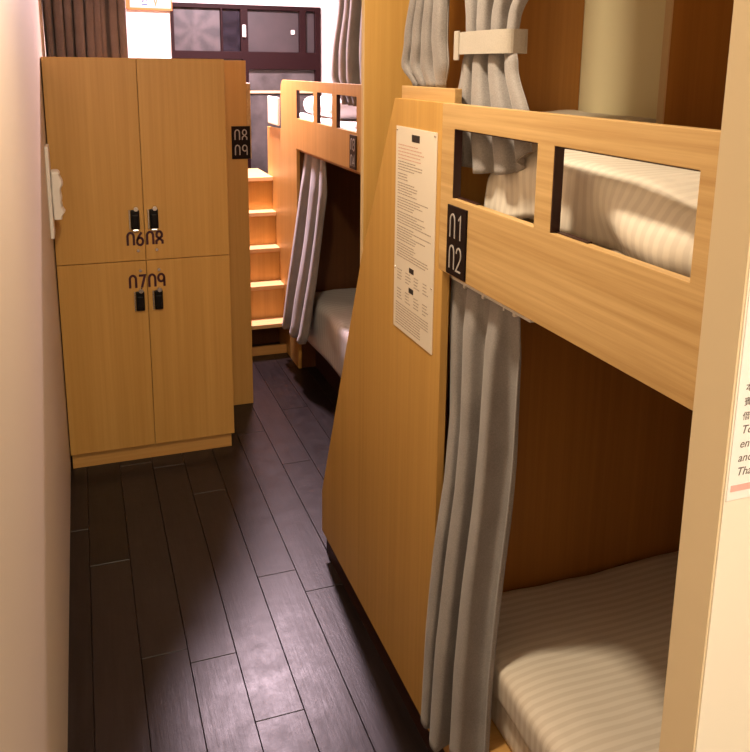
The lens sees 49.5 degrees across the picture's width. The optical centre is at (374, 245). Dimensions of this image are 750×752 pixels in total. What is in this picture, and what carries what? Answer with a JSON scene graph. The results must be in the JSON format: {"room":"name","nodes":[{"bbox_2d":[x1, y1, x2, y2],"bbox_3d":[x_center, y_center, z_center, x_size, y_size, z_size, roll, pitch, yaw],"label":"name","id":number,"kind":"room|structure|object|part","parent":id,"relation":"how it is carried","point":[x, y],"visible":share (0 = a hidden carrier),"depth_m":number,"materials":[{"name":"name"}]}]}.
{"room":"dormitory","nodes":[
{"label":"dormitory","id":0,"kind":"room"},
{"bbox_2d":[0,0,70,751],"bbox_3d":[-0.896,-0.007,2.009,0.100,2.560,7.100,-4,13,-19],"label":"wall","id":1,"kind":"structure","parent":0,"point":[35,454],"depth_m":1.61,"materials":[{"name":"beige paint"}]},
{"bbox_2d":[44,144,65,238],"bbox_3d":[-1.173,-0.201,2.990,0.055,0.335,0.130,-4,13,-19],"label":"wall switch","id":2,"kind":"object","parent":1,"relation":"attached to","point":[54,180],"visible":1,"depth_m":2.95,"materials":[{"name":"white plastic"}]},
{"bbox_3d":[-1.193,-0.200,2.983,0.013,0.335,0.130,-4,13,-19],"label":"plate","id":3,"kind":"part","parent":2,"relation":"part of","materials":[{"name":"white plastic"}]},
{"bbox_2d":[41,0,128,57],"bbox_3d":[-1.297,-0.987,3.643,0.360,1.190,0.077,-3,13,-15],"label":"curtain","id":4,"kind":"object","parent":1,"relation":"hanging from","point":[72,28],"visible":0.38,"depth_m":3.63,"materials":[{"name":"brown fabric"}]},
{"bbox_2d":[126,0,337,95],"bbox_3d":[-0.633,-0.817,5.736,2.975,2.560,0.100,-4,13,-19],"label":"wall","id":5,"kind":"structure","parent":0,"point":[148,32],"depth_m":5.30,"materials":[{"name":"white paint"}]},
{"bbox_2d":[125,0,171,10],"bbox_3d":[-1.456,-1.609,5.180,0.310,0.211,0.040,-4,13,-19],"label":"wall sign","id":6,"kind":"object","parent":5,"relation":"attached to","point":[152,5],"visible":0.83,"depth_m":5.19,"materials":[{"name":"white"}]},
{"bbox_2d":[170,2,320,173],"bbox_3d":[-0.858,-1.031,5.548,1.008,1.175,0.105,-4,13,-19],"label":"window","id":7,"kind":"structure","parent":5,"relation":"in","point":[276,44],"depth_m":5.52,"materials":[{"name":"black"}]},
{"bbox_3d":[-1.175,-1.425,5.363,0.306,0.277,0.010,-4,13,-19],"label":"pane","id":8,"kind":"part","parent":7,"relation":"part of","materials":[{"name":"clear glass"}]},
{"bbox_3d":[-0.965,-1.440,5.439,0.122,0.277,0.010,-4,13,-19],"label":"pane","id":9,"kind":"part","parent":7,"relation":"part of","materials":[{"name":"clear glass"}]},
{"bbox_3d":[-0.695,-1.458,5.535,0.359,0.277,0.010,-4,13,-19],"label":"pane","id":10,"kind":"part","parent":7,"relation":"part of","materials":[{"name":"clear glass"}]},
{"bbox_3d":[-0.649,-0.859,5.684,0.470,0.729,0.010,-4,13,-19],"label":"pane","id":11,"kind":"part","parent":7,"relation":"part of","materials":[{"name":"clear glass"}]},
{"bbox_3d":[-0.455,-1.474,5.620,0.070,0.277,0.010,-4,13,-19],"label":"pane","id":12,"kind":"part","parent":7,"relation":"part of","materials":[{"name":"clear glass"}]},
{"bbox_2d":[67,342,428,751],"bbox_3d":[0.538,1.118,2.786,3.175,0.060,7.100,-4,13,-19],"label":"floor","id":13,"kind":"structure","parent":0,"point":[210,610],"depth_m":2.56,"materials":[{"name":"brown wood"}]},
{"bbox_2d":[41,57,234,468],"bbox_3d":[-1.006,0.053,3.514,0.682,1.680,0.474,-4,13,-19],"label":"tall cabinet","id":14,"kind":"object","parent":13,"relation":"on","point":[137,146],"visible":1,"depth_m":3.30,"materials":[{"name":"brown wood"}]},
{"bbox_3d":[-1.092,-0.324,3.175,0.338,0.800,0.018,-4,13,-19],"label":"door","id":15,"kind":"part","parent":14,"relation":"part of","materials":[{"name":"brown wood"}]},
{"bbox_3d":[-1.100,0.465,3.347,0.338,0.808,0.018,-4,13,-19],"label":"door","id":16,"kind":"part","parent":14,"relation":"part of","materials":[{"name":"brown wood"}]},
{"bbox_3d":[-0.967,-0.098,3.255,0.036,0.090,0.012,-4,13,-19],"label":"lock plate","id":17,"kind":"part","parent":14,"relation":"part of","materials":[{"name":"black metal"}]},
{"bbox_3d":[-0.898,-0.103,3.279,0.036,0.090,0.012,-4,13,-19],"label":"lock plate","id":18,"kind":"part","parent":14,"relation":"part of","materials":[{"name":"black metal"}]},
{"bbox_3d":[-0.771,-0.345,3.288,0.338,0.800,0.018,-4,13,-19],"label":"door","id":19,"kind":"part","parent":14,"relation":"part of","materials":[{"name":"brown wood"}]},
{"bbox_3d":[-0.779,0.444,3.460,0.338,0.808,0.018,-4,13,-19],"label":"door","id":20,"kind":"part","parent":14,"relation":"part of","materials":[{"name":"brown wood"}]},
{"bbox_2d":[224,60,252,404],"bbox_3d":[-1.212,-0.132,4.354,0.875,1.679,1.286,-4,13,-19],"label":"wooden panel","id":21,"kind":"object","parent":13,"relation":"on","point":[237,91],"visible":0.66,"depth_m":3.87,"materials":[{"name":"brown wood"}]},
{"bbox_3d":[-0.626,-0.481,3.796,0.088,0.152,0.004,-4,13,-19],"label":"number plate","id":22,"kind":"part","parent":21,"relation":"part of","materials":[{"name":"black plastic"}]},
{"bbox_3d":[-0.801,-0.708,4.370,0.018,0.350,1.260,-4,13,-19],"label":"guard rail","id":23,"kind":"part","parent":21,"relation":"part of","materials":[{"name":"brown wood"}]},
{"bbox_2d":[248,168,286,355],"bbox_3d":[-0.775,0.084,4.955,0.312,1.010,0.806,-4,13,-19],"label":"staircase","id":24,"kind":"structure","parent":13,"relation":"on","point":[267,289],"depth_m":4.82,"materials":[{"name":"brown wood"}]},
{"bbox_3d":[-0.672,0.617,4.763,0.312,0.052,0.016,-4,13,-19],"label":"board","id":25,"kind":"part","parent":24,"relation":"part of","materials":[{"name":"brown wood"}]},
{"bbox_2d":[267,80,360,393],"bbox_3d":[0.452,-0.099,4.499,1.744,1.586,1.800,-4,13,-19],"label":"bunk bed","id":26,"kind":"object","parent":13,"relation":"on","point":[339,261],"visible":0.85,"depth_m":4.46,"materials":[{"name":"brown wood"}]},
{"bbox_2d":[282,154,326,343],"bbox_3d":[-0.387,0.028,4.268,0.131,1.013,0.664,-4,13,-19],"label":"curtain","id":27,"kind":"object","parent":26,"relation":"hanging from","point":[306,248],"visible":0.99,"depth_m":4.16,"materials":[{"name":"grey fabric"}]},
{"bbox_2d":[300,113,355,130],"bbox_3d":[0.514,-0.580,4.240,1.652,0.184,1.415,-4,13,-19],"label":"mattress","id":28,"kind":"object","parent":26,"relation":"on","point":[345,124],"visible":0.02,"depth_m":3.97,"materials":[{"name":"white fabric"}]},
{"bbox_2d":[303,96,356,119],"bbox_3d":[-0.091,-0.734,4.274,0.453,0.108,0.629,-4,13,-19],"label":"pillow","id":29,"kind":"object","parent":28,"relation":"on","point":[347,112],"visible":0.2,"depth_m":4.04,"materials":[{"name":"white fabric"}]},
{"bbox_2d":[307,288,355,377],"bbox_3d":[0.562,0.445,4.287,1.664,0.300,1.073,-4,13,-19],"label":"mattress","id":30,"kind":"object","parent":26,"relation":"on","point":[332,309],"visible":0.09,"depth_m":4.15,"materials":[{"name":"white fabric"}]},
{"bbox_2d":[331,0,361,105],"bbox_3d":[-0.102,-1.087,3.506,0.082,0.951,0.561,-3,13,-16],"label":"curtain","id":31,"kind":"object","parent":26,"relation":"hanging from","point":[346,49],"visible":0.61,"depth_m":3.50,"materials":[{"name":"grey fabric"}]},
{"bbox_3d":[-0.091,-0.390,3.397,0.004,0.142,0.087,-4,13,-19],"label":"number plate","id":32,"kind":"part","parent":26,"relation":"part of","materials":[{"name":"black plastic"}]},
{"bbox_2d":[322,0,733,751],"bbox_3d":[1.133,-0.015,2.008,2.071,2.498,1.980,-4,13,-19],"label":"bunk bed","id":33,"kind":"object","parent":13,"relation":"on","point":[610,340],"visible":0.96,"depth_m":1.94,"materials":[{"name":"brown wood"}]},
{"bbox_3d":[-0.011,0.349,2.239,0.018,1.502,0.931,-4,13,-19],"label":"slanted panel","id":34,"kind":"part","parent":33,"relation":"part of","materials":[{"name":"brown wood"}]},
{"bbox_3d":[0.288,-0.144,2.370,0.687,2.418,0.018,-4,13,-19],"label":"tall panel","id":35,"kind":"part","parent":33,"relation":"part of","materials":[{"name":"brown wood"}]},
{"bbox_2d":[393,125,437,354],"bbox_3d":[0.088,-0.020,1.858,0.004,0.490,0.235,-4,13,-19],"label":"notice sheet","id":36,"kind":"object","parent":33,"relation":"attached to","point":[416,149],"visible":1,"depth_m":1.84,"materials":[{"name":"beige paper"}]},
{"bbox_2d":[401,0,449,87],"bbox_3d":[0.132,-0.793,1.894,0.061,0.834,0.284,-4,13,-19],"label":"curtain","id":37,"kind":"object","parent":33,"relation":"hanging from","point":[425,61],"visible":0.98,"depth_m":1.93,"materials":[{"name":"grey fabric"}]},
{"bbox_3d":[0.165,-0.006,1.643,0.004,0.144,0.087,-4,13,-19],"label":"number plate","id":38,"kind":"part","parent":33,"relation":"part of","materials":[{"name":"black plastic"}]},
{"bbox_2d":[421,278,520,751],"bbox_3d":[0.183,0.600,1.722,0.132,1.028,0.309,-4,13,-19],"label":"curtain","id":39,"kind":"object","parent":33,"relation":"hanging from","point":[470,549],"visible":1,"depth_m":1.69,"materials":[{"name":"grey fabric"}]},
{"bbox_2d":[453,0,531,174],"bbox_3d":[0.257,-0.619,1.479,0.078,0.995,0.484,-4,13,-19],"label":"curtain","id":40,"kind":"object","parent":33,"relation":"hanging from","point":[492,40],"visible":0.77,"depth_m":1.56,"materials":[{"name":"grey fabric"}]},
{"bbox_3d":[0.397,-0.694,2.271,0.435,1.298,0.011,-4,13,-19],"label":"wall panel","id":41,"kind":"part","parent":33,"relation":"part of","materials":[{"name":"brown wood"}]},
{"bbox_2d":[522,218,623,254],"bbox_3d":[1.304,0.021,1.563,1.915,0.157,0.905,-4,13,-19],"label":"mattress","id":42,"kind":"object","parent":33,"relation":"on","point":[524,219],"visible":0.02,"depth_m":1.34,"materials":[{"name":"white fabric"}]},
{"bbox_2d":[484,149,699,277],"bbox_3d":[0.906,-0.058,1.401,1.170,0.190,0.927,-4,13,-19],"label":"duvet","id":43,"kind":"object","parent":42,"relation":"on","point":[643,211],"visible":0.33,"depth_m":1.25,"materials":[{"name":"white fabric"}]},
{"bbox_3d":[0.327,-0.013,1.217,0.018,0.350,1.070,-4,13,-19],"label":"guard rail","id":44,"kind":"part","parent":33,"relation":"part of","materials":[{"name":"brown wood"}]},
{"bbox_2d":[491,551,678,751],"bbox_3d":[1.263,0.940,1.771,1.970,0.185,0.987,-4,13,-19],"label":"mattress","id":45,"kind":"object","parent":33,"relation":"on","point":[581,662],"visible":0.62,"depth_m":1.69,"materials":[{"name":"white fabric"}]},
{"bbox_2d":[526,110,655,154],"bbox_3d":[0.460,-0.177,2.150,0.464,0.341,0.440,-4,13,-19],"label":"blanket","id":46,"kind":"object","parent":33,"relation":"on","point":[569,112],"visible":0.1,"depth_m":2.08,"materials":[{"name":"white fabric"}]},
{"bbox_2d":[695,261,749,751],"bbox_3d":[1.388,0.201,1.025,2.432,2.500,0.036,-4,13,-19],"label":"wall","id":47,"kind":"structure","parent":0,"point":[724,711],"depth_m":0.61,"materials":[{"name":"beige paint"}]},
{"bbox_2d":[659,0,749,751],"bbox_3d":[0.242,0.276,0.622,0.002,2.500,0.036,-4,13,-19],"label":"trim","id":48,"kind":"structure","parent":47,"relation":"attached to","point":[729,247],"depth_m":0.58,"materials":[{"name":"beige paint"}]},
{"bbox_2d":[725,284,749,501],"bbox_3d":[0.356,0.093,0.602,0.220,0.171,0.002,-4,13,-19],"label":"paper notice","id":49,"kind":"object","parent":47,"relation":"attached to","point":[738,483],"visible":1,"depth_m":0.57,"materials":[{"name":"white paper"}]}
]}

